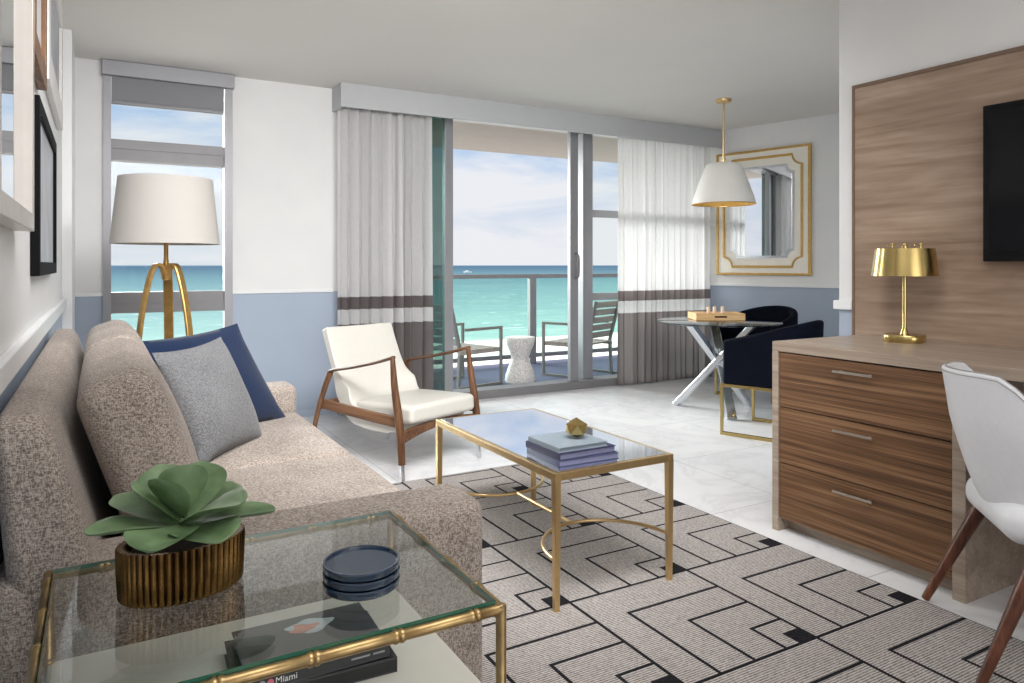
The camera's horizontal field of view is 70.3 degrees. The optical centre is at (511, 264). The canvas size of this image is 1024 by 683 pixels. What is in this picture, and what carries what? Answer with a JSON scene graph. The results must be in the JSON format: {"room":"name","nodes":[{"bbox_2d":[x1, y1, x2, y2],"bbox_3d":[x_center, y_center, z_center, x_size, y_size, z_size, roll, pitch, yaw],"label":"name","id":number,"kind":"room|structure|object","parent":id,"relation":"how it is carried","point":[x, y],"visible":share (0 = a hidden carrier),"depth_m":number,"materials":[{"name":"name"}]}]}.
{"room":"hotel room","nodes":[
{"label":"hotel room","id":0,"kind":"room"},
{"bbox_2d":[0,81,61,564],"bbox_3d":[-0.906,-0.110,1.066,0.150,2.580,9.150,0,0,-30],"label":"wall","id":1,"kind":"structure","parent":0,"point":[25,298],"depth_m":2.05,"materials":[{"name":"white paint"},{"name":"blue paint"}]},
{"bbox_2d":[0,0,33,230],"bbox_3d":[-1.041,-0.627,1.501,0.044,1.085,0.760,0,0,-30],"label":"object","id":2,"kind":"object","parent":1,"relation":"attached to","point":[16,16],"visible":1,"depth_m":1.65,"materials":[{"name":"silver metal"}]},
{"bbox_2d":[2,0,22,205],"bbox_3d":[-1.050,-0.627,1.496,0.024,1.001,0.676,0,0,-30],"label":"mirror glass","id":3,"kind":"object","parent":2,"relation":"attached to","point":[12,10],"depth_m":1.57,"materials":[{"name":"mirror"}]},
{"bbox_2d":[0,298,65,394],"bbox_3d":[-0.637,0.225,0.765,0.023,0.060,8.160,0,0,-30],"label":"trim","id":4,"kind":"structure","parent":1,"relation":"attached to","point":[17,354],"depth_m":1.90,"materials":[{"name":"white paint"}]},
{"bbox_2d":[34,0,46,90],"bbox_3d":[-1.503,-0.940,2.297,0.029,0.660,0.560,0,0,-30],"label":"picture frame","id":5,"kind":"object","parent":1,"relation":"attached to","point":[40,6],"visible":0.69,"depth_m":2.41,"materials":[{"name":"wood"}]},
{"bbox_2d":[37,0,40,45],"bbox_3d":[-1.509,-0.940,2.294,0.016,0.520,0.420,0,0,-30],"label":"art print","id":6,"kind":"object","parent":5,"relation":"attached to","point":[38,1],"depth_m":2.41,"materials":[{"name":"paper"}]},
{"bbox_2d":[30,94,56,275],"bbox_3d":[-1.762,-0.250,2.748,0.025,0.570,1.080,0,0,-30],"label":"picture frame","id":7,"kind":"object","parent":1,"relation":"attached to","point":[43,240],"visible":0.89,"depth_m":2.62,"materials":[{"name":"black paint"}]},
{"bbox_2d":[41,124,52,262],"bbox_3d":[-1.767,-0.250,2.745,0.013,0.480,0.990,0,0,-30],"label":"art print","id":8,"kind":"object","parent":7,"relation":"attached to","point":[46,137],"depth_m":2.77},
{"bbox_2d":[46,0,62,130],"bbox_3d":[-2.052,-1.010,3.256,0.025,0.620,1.210,0,0,-30],"label":"picture frame","id":9,"kind":"object","parent":1,"relation":"attached to","point":[54,92],"visible":0.81,"depth_m":3.29,"materials":[{"name":"white wood"}]},
{"bbox_2d":[51,0,58,87],"bbox_3d":[-2.057,-1.010,3.253,0.013,0.380,0.970,0,0,-30],"label":"art print","id":10,"kind":"object","parent":9,"relation":"attached to","point":[54,3],"depth_m":3.36},
{"bbox_2d":[62,29,74,330],"bbox_3d":[-2.809,-0.110,4.609,0.051,2.580,0.670,0,0,-30],"label":"trim","id":11,"kind":"structure","parent":1,"relation":"attached to","point":[68,133],"depth_m":4.32,"materials":[{"name":"white paint"}]},
{"bbox_2d":[75,58,337,409],"bbox_3d":[-0.462,-0.110,6.434,5.935,2.580,0.200,0,0,-30],"label":"wall","id":12,"kind":"structure","parent":0,"point":[285,134],"depth_m":5.55,"materials":[{"name":"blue paint"}]},
{"bbox_2d":[75,292,102,296],"bbox_3d":[-2.875,0.202,4.942,0.165,0.027,0.025,0,0,-30],"label":"trim","id":13,"kind":"structure","parent":12,"relation":"attached to","point":[98,293],"depth_m":4.93,"materials":[{"name":"white paint"}]},
{"bbox_2d":[103,75,232,327],"bbox_3d":[-2.464,-0.185,5.231,0.835,2.230,0.150,0,0,-30],"label":"window","id":14,"kind":"structure","parent":12,"relation":"in","point":[114,150],"depth_m":5.19,"materials":[{"name":"metal"}]},
{"bbox_2d":[102,59,234,114],"bbox_3d":[-2.423,-1.252,5.159,0.850,0.293,0.074,0,0,-30],"label":"roller shade","id":15,"kind":"object","parent":14,"relation":"attached to","point":[132,83],"visible":1,"depth_m":5.14,"materials":[{"name":"fabric"}]},
{"bbox_2d":[233,289,332,293],"bbox_3d":[-1.750,0.202,5.583,0.755,0.027,0.025,0,0,-30],"label":"trim","id":16,"kind":"structure","parent":12,"relation":"attached to","point":[282,290],"depth_m":5.57,"materials":[{"name":"white paint"}]},
{"bbox_2d":[296,408,336,416],"bbox_3d":[-1.735,1.150,5.588,0.785,0.060,0.012,0,0,-30],"label":"baseboard","id":17,"kind":"structure","parent":12,"relation":"attached to","point":[310,411],"depth_m":5.67,"materials":[{"name":"blue paint"}]},
{"bbox_2d":[332,83,342,111],"bbox_3d":[-1.362,-1.307,5.680,0.026,0.186,0.220,0,0,-30],"label":"trim","id":18,"kind":"structure","parent":12,"relation":"attached to","point":[335,90],"depth_m":5.68,"materials":[{"name":"paint"}]},
{"bbox_2d":[337,107,433,414],"bbox_3d":[-1.022,-0.050,5.863,0.801,2.420,0.119,0,0,-30],"label":"curtain","id":19,"kind":"object","parent":12,"relation":"hanging from","point":[385,237],"visible":0.73,"depth_m":5.87,"materials":[{"name":"white fabric"}]},
{"bbox_2d":[432,117,686,398],"bbox_3d":[0.579,-0.055,6.965,3.300,2.590,0.209,0,0,-30],"label":"door","id":20,"kind":"structure","parent":12,"relation":"in","point":[581,213],"depth_m":6.92,"materials":[{"name":"metal"}]},
{"bbox_2d":[617,137,709,384],"bbox_3d":[1.537,-0.050,7.318,1.197,2.420,0.102,0,0,-30],"label":"curtain","id":21,"kind":"object","parent":20,"relation":"hanging from","point":[664,239],"visible":0.94,"depth_m":7.29,"materials":[{"name":"white fabric"}]},
{"bbox_2d":[61,0,838,129],"bbox_3d":[2.274,-1.460,2.877,7.600,0.120,9.150,0,0,-30],"label":"ceiling","id":22,"kind":"structure","parent":0,"point":[664,61],"depth_m":4.64,"materials":[{"name":"paint"}]},
{"bbox_2d":[691,98,756,206],"bbox_3d":[1.790,-0.955,6.152,0.532,0.890,0.532,0,0,-30],"label":"pendant lamp","id":23,"kind":"object","parent":22,"relation":"hanging from","point":[723,183],"visible":1,"depth_m":6.00,"materials":[{"name":"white fabric"}]},
{"bbox_2d":[432,119,617,162],"bbox_3d":[0.894,-1.475,8.432,7.300,0.190,1.930,0,0,-30],"label":"ceiling","id":24,"kind":"structure","parent":0,"point":[466,135],"depth_m":8.12,"materials":[{"name":"paint"}]},
{"bbox_2d":[433,355,616,390],"bbox_3d":[0.661,1.290,8.236,6.700,0.180,1.840,0,0,-30],"label":"floor","id":25,"kind":"structure","parent":0,"point":[483,374],"depth_m":8.19,"materials":[{"name":"blue-grey tile"}]},
{"bbox_2d":[433,305,502,388],"bbox_3d":[-0.542,0.790,7.343,0.608,0.828,0.668,0,0,44],"label":"patio chair","id":26,"kind":"object","parent":25,"relation":"on","point":[475,348],"visible":0.54,"depth_m":7.21,"materials":[{"name":"grey metal"}]},
{"bbox_2d":[505,335,535,383],"bbox_3d":[0.084,0.969,7.471,0.316,0.463,0.316,0,0,-30],"label":"table","id":27,"kind":"object","parent":25,"relation":"on","point":[520,370],"visible":0.98,"depth_m":7.37,"materials":[{"name":"stone"}]},
{"bbox_2d":[433,273,617,364],"bbox_3d":[0.264,0.655,8.919,6.615,1.090,0.080,0,0,-30],"label":"balcony railing","id":28,"kind":"object","parent":25,"relation":"on","point":[531,278],"visible":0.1,"depth_m":8.87,"materials":[{"name":"metal"}]},
{"bbox_2d":[542,300,617,377],"bbox_3d":[0.773,0.790,7.971,0.669,0.828,0.608,0,0,37],"label":"patio chair","id":29,"kind":"object","parent":25,"relation":"on","point":[563,342],"visible":0.52,"depth_m":7.90,"materials":[{"name":"grey metal"}]},
{"bbox_2d":[303,376,1023,640],"bbox_3d":[2.311,1.230,2.812,7.600,0.100,9.000,0,0,-30],"label":"floor","id":30,"kind":"structure","parent":0,"point":[728,478],"depth_m":4.60,"materials":[{"name":"tile"}]},
{"bbox_2d":[109,173,219,339],"bbox_3d":[-1.784,0.368,3.748,0.516,1.626,0.516,0,0,-30],"label":"floor lamp","id":31,"kind":"object","parent":30,"relation":"on","point":[148,208],"visible":0.77,"depth_m":3.57,"materials":[{"name":"fabric"}]},
{"bbox_2d":[313,322,480,481],"bbox_3d":[-0.717,0.781,4.440,0.840,0.803,0.687,0,0,38],"label":"lounge chair","id":32,"kind":"object","parent":30,"relation":"on","point":[376,390],"visible":0.94,"depth_m":4.36,"materials":[{"name":"white fabric"}]},
{"bbox_2d":[357,389,473,423],"bbox_3d":[-0.571,0.831,4.328,0.471,0.122,0.540,0,0,38],"label":"seat cushion","id":33,"kind":"object","parent":32,"relation":"on","point":[419,406],"depth_m":4.19,"materials":[{"name":"white fabric"}]},
{"bbox_2d":[392,464,1023,682],"bbox_3d":[0.041,1.174,2.353,2.600,0.010,3.350,0,0,-30],"label":"area rug","id":34,"kind":"object","parent":30,"relation":"on","point":[739,604],"visible":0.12,"depth_m":2.47,"materials":[{"name":"beige carpet"}]},
{"bbox_2d":[0,320,481,682],"bbox_3d":[-1.043,0.700,2.513,1.025,0.936,2.180,0,0,-30],"label":"sofa","id":35,"kind":"object","parent":34,"relation":"on","point":[76,432],"visible":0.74,"depth_m":1.62,"materials":[{"name":"beige fabric"}]},
{"bbox_2d":[77,338,198,515],"bbox_3d":[-1.023,0.480,2.015,0.303,0.496,0.875,0,0,-30],"label":"cushion","id":36,"kind":"object","parent":35,"relation":"on","point":[130,422],"depth_m":1.64,"materials":[{"name":"beige fabric"}]},
{"bbox_2d":[152,337,261,461],"bbox_3d":[-1.142,0.505,2.768,0.425,0.420,0.460,0,0,-30],"label":"throw pillow","id":37,"kind":"object","parent":35,"relation":"on","point":[215,404],"visible":0.91,"depth_m":2.66,"materials":[{"name":"grey fabric"}]},
{"bbox_2d":[143,324,285,421],"bbox_3d":[-1.264,0.490,3.083,0.675,0.450,0.370,0,0,-30],"label":"throw pillow","id":38,"kind":"object","parent":35,"relation":"on","point":[266,407],"visible":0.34,"depth_m":3.18,"materials":[{"name":"blue fabric"}]},
{"bbox_2d":[198,413,350,469],"bbox_3d":[-1.158,0.787,2.963,0.780,0.186,0.885,0,0,-30],"label":"seat cushion","id":39,"kind":"object","parent":35,"relation":"on","point":[290,438],"depth_m":2.81,"materials":[{"name":"beige fabric"}]},
{"bbox_2d":[226,455,400,510],"bbox_3d":[-0.715,0.787,2.185,0.780,0.186,0.885,0,0,-30],"label":"seat cushion","id":40,"kind":"object","parent":35,"relation":"on","point":[288,485],"depth_m":2.34,"materials":[{"name":"beige fabric"}]},
{"bbox_2d":[25,511,505,682],"bbox_3d":[-0.416,0.852,1.219,0.654,0.634,0.521,0,0,-30],"label":"end table","id":41,"kind":"object","parent":34,"relation":"on","point":[197,655],"visible":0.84,"depth_m":1.26,"materials":[{"name":"gold metal"}]},
{"bbox_2d":[84,461,274,608],"bbox_3d":[-0.545,0.432,1.204,0.285,0.205,0.227,0,0,-38],"label":"potted succulent","id":42,"kind":"object","parent":41,"relation":"on","point":[184,543],"visible":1,"depth_m":1.17,"materials":[{"name":"green plant"}]},
{"bbox_2d":[115,523,244,608],"bbox_3d":[-0.546,0.492,1.206,0.199,0.084,0.143,0,0,-38],"label":"pot","id":43,"kind":"object","parent":42,"relation":"attached to","point":[185,571],"depth_m":1.14,"materials":[{"name":"brown metal"}]},
{"bbox_2d":[45,589,480,682],"bbox_3d":[-0.416,0.713,1.219,0.637,0.025,0.504,0,0,-30],"label":"shelf","id":44,"kind":"object","parent":41,"relation":"attached to","point":[183,656],"depth_m":1.30,"materials":[{"name":"beige paint"}]},
{"bbox_2d":[224,610,396,682],"bbox_3d":[-0.356,0.687,1.276,0.260,0.026,0.190,0,0,-27],"label":"book","id":45,"kind":"object","parent":41,"relation":"on","point":[386,665],"visible":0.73,"depth_m":1.23,"materials":[{"name":"black paper"}]},
{"bbox_2d":[231,602,389,682],"bbox_3d":[-0.353,0.661,1.269,0.232,0.025,0.173,0,0,-30],"label":"book","id":46,"kind":"object","parent":45,"relation":"on","point":[270,640],"visible":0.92,"depth_m":1.26,"materials":[{"name":"black paper"}]},
{"bbox_2d":[248,649,272,661],"bbox_3d":[-0.418,0.649,1.209,0.038,0.001,0.038,0,0,-30],"label":"print","id":47,"kind":"object","parent":46,"relation":"on","point":[254,655],"depth_m":1.21},
{"bbox_2d":[289,622,319,632],"bbox_3d":[-0.370,0.649,1.298,0.053,0.001,0.033,0,0,-12],"label":"print","id":48,"kind":"object","parent":46,"relation":"on","point":[294,627],"depth_m":1.30,"materials":[{"name":"pink"}]},
{"bbox_2d":[284,617,334,632],"bbox_3d":[-0.362,0.649,1.310,0.091,0.001,0.057,0,0,-30],"label":"print","id":49,"kind":"object","parent":46,"relation":"on","point":[298,624],"depth_m":1.31},
{"bbox_2d":[351,654,369,660],"bbox_3d":[-0.255,0.661,1.226,0.032,0.003,0.001,0,0,-30],"label":"print","id":50,"kind":"object","parent":46,"relation":"attached to","point":[357,657],"depth_m":1.23,"materials":[{"name":"grey"}]},
{"bbox_2d":[322,573,399,601],"bbox_3d":[-0.251,0.527,1.213,0.127,0.014,0.127,0,0,-30],"label":"dish","id":51,"kind":"object","parent":41,"relation":"on","point":[373,594],"visible":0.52,"depth_m":1.16,"materials":[{"name":"blue ceramic"}]},
{"bbox_2d":[322,564,399,591],"bbox_3d":[-0.251,0.513,1.213,0.127,0.014,0.127,0,0,-30],"label":"dish","id":52,"kind":"object","parent":51,"relation":"on","point":[372,585],"visible":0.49,"depth_m":1.16,"materials":[{"name":"blue ceramic"}]},
{"bbox_2d":[322,545,399,582],"bbox_3d":[-0.251,0.498,1.213,0.127,0.014,0.127,0,0,-30],"label":"dish","id":53,"kind":"object","parent":52,"relation":"on","point":[360,563],"visible":1,"depth_m":1.21,"materials":[{"name":"blue ceramic"}]},
{"bbox_2d":[436,408,673,612],"bbox_3d":[0.127,0.934,3.001,0.526,0.469,0.996,0,0,-30],"label":"coffee table","id":54,"kind":"object","parent":34,"relation":"on","point":[505,434],"visible":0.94,"depth_m":2.80,"materials":[{"name":"gold metal"}]},
{"bbox_2d":[441,409,665,471],"bbox_3d":[0.127,0.703,3.001,0.488,0.006,0.958,0,0,-30],"label":"glass tabletop","id":55,"kind":"object","parent":54,"relation":"on","point":[505,434],"depth_m":2.95,"materials":[{"name":"glass"}]},
{"bbox_2d":[527,448,617,466],"bbox_3d":[0.220,0.690,2.675,0.252,0.021,0.232,0,0,-28],"label":"book","id":56,"kind":"object","parent":54,"relation":"on","point":[612,455],"visible":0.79,"depth_m":2.58,"materials":[{"name":"paper"}]},
{"bbox_2d":[526,441,615,460],"bbox_3d":[0.214,0.667,2.679,0.246,0.023,0.226,0,0,-31],"label":"book","id":57,"kind":"object","parent":56,"relation":"on","point":[610,448],"visible":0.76,"depth_m":2.59,"materials":[{"name":"blue paper"}]},
{"bbox_2d":[528,431,607,452],"bbox_3d":[0.204,0.647,2.673,0.212,0.018,0.208,0,0,-30],"label":"book","id":58,"kind":"object","parent":57,"relation":"on","point":[559,442],"visible":0.9,"depth_m":2.63,"materials":[{"name":"grey paper"}]},
{"bbox_2d":[566,417,586,437],"bbox_3d":[0.238,0.600,2.684,0.081,0.076,0.082,0,0,-30],"label":"ornament","id":59,"kind":"object","parent":58,"relation":"on","point":[576,427],"visible":1,"depth_m":2.66,"materials":[{"name":"gold metal"}]},
{"bbox_2d":[657,317,782,419],"bbox_3d":[1.678,0.821,5.904,0.980,0.736,0.980,0,0,-30],"label":"dining table","id":60,"kind":"object","parent":30,"relation":"on","point":[715,353],"visible":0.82,"depth_m":5.84,"materials":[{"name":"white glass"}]},
{"bbox_2d":[688,311,744,319],"bbox_3d":[1.705,0.425,6.079,0.400,0.055,0.302,0,0,0],"label":"game","id":61,"kind":"object","parent":60,"relation":"on","point":[695,315],"visible":1,"depth_m":5.93,"materials":[{"name":"brown wood"}]},
{"bbox_2d":[714,305,797,403],"bbox_3d":[2.263,0.779,6.568,0.595,0.806,0.620,0,0,-37],"label":"dining chair","id":62,"kind":"object","parent":30,"relation":"on","point":[787,315],"visible":0.13,"depth_m":6.71,"materials":[{"name":"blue fabric"}]},
{"bbox_2d":[720,320,823,441],"bbox_3d":[1.868,0.779,5.108,0.595,0.806,0.620,0,0,39],"label":"dining chair","id":63,"kind":"object","parent":30,"relation":"on","point":[747,360],"visible":0.58,"depth_m":4.91,"materials":[{"name":"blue fabric"}]},
{"bbox_2d":[772,334,1023,603],"bbox_3d":[2.126,0.760,2.188,0.672,0.840,2.800,0,0,-30],"label":"desk","id":64,"kind":"object","parent":30,"relation":"on","point":[868,461],"visible":0.94,"depth_m":2.82,"materials":[{"name":"brown wood"}]},
{"bbox_2d":[871,243,939,343],"bbox_3d":[1.739,0.122,3.221,0.270,0.436,0.270,0,0,-1],"label":"desk lamp","id":65,"kind":"object","parent":64,"relation":"on","point":[904,261],"visible":1,"depth_m":3.14,"materials":[{"name":"gold metal"}]},
{"bbox_2d":[922,361,1023,682],"bbox_3d":[1.631,0.742,2.200,0.580,0.851,0.566,0,0,15],"label":"desk chair","id":66,"kind":"object","parent":30,"relation":"on","point":[986,411],"visible":1,"depth_m":2.12,"materials":[{"name":"white plastic"}]},
{"bbox_2d":[709,113,838,377],"bbox_3d":[3.219,-0.110,6.590,1.056,2.580,3.827,0,0,-30],"label":"wall","id":67,"kind":"structure","parent":0,"point":[811,304],"depth_m":6.92,"materials":[{"name":"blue paint"}]},
{"bbox_2d":[340,82,722,147],"bbox_3d":[0.445,-1.307,6.568,4.046,0.186,0.025,0,0,-30],"label":"curtain valance","id":68,"kind":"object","parent":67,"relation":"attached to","point":[358,96],"depth_m":6.32,"materials":[{"name":"paint"}]},
{"bbox_2d":[716,143,811,275],"bbox_3d":[2.485,-0.524,7.230,0.042,1.251,1.005,0,0,-43],"label":"wall mirror","id":69,"kind":"object","parent":67,"relation":"attached to","point":[773,235],"visible":0.82,"depth_m":7.15,"materials":[{"name":"beige paint"}]},
{"bbox_2d":[710,283,838,287],"bbox_3d":[3.230,0.202,6.463,0.844,0.027,3.410,0,0,-30],"label":"trim","id":70,"kind":"structure","parent":67,"relation":"attached to","point":[714,284],"depth_m":7.12,"materials":[{"name":"white paint"}]},
{"bbox_2d":[839,0,1023,335],"bbox_3d":[3.135,-0.110,1.325,0.180,2.580,5.600,0,0,-30],"label":"wall","id":71,"kind":"structure","parent":0,"point":[879,39],"depth_m":3.46,"materials":[{"name":"white paint"},{"name":"blue paint"}]},
{"bbox_2d":[833,300,851,309],"bbox_3d":[1.765,0.203,3.729,0.222,0.045,0.105,0,0,-30],"label":"trim","id":72,"kind":"structure","parent":71,"relation":"attached to","point":[837,304],"depth_m":3.67,"materials":[{"name":"white paint"}]},
{"bbox_2d":[852,45,1023,348],"bbox_3d":[3.043,0.144,1.278,0.026,2.072,5.410,0,0,-30],"label":"wall panel","id":73,"kind":"object","parent":71,"relation":"attached to","point":[917,136],"visible":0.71,"depth_m":3.28,"materials":[{"name":"brown wood"}]},
{"bbox_2d":[983,99,1023,260],"bbox_3d":[2.273,-0.340,2.560,0.052,0.650,1.140,0,0,-30],"label":"television","id":74,"kind":"object","parent":73,"relation":"attached to","point":[1003,123],"visible":1,"depth_m":2.97,"materials":[{"name":"black plastic"}]},
{"label":"outside","id":75,"kind":"structure","parent":0,"visible":0},
{"bbox_2d":[433,332,617,368],"bbox_3d":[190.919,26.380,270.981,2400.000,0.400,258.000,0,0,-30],"label":"beach","id":76,"kind":"structure","parent":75,"point":[495,342],"depth_m":225.25},
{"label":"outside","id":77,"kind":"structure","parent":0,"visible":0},
{"bbox_2d":[111,265,617,340],"bbox_3d":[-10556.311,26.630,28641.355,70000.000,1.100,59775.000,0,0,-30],"label":"sea","id":78,"kind":"structure","parent":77,"point":[477,303],"depth_m":621.62,"materials":[{"name":"liquid"}]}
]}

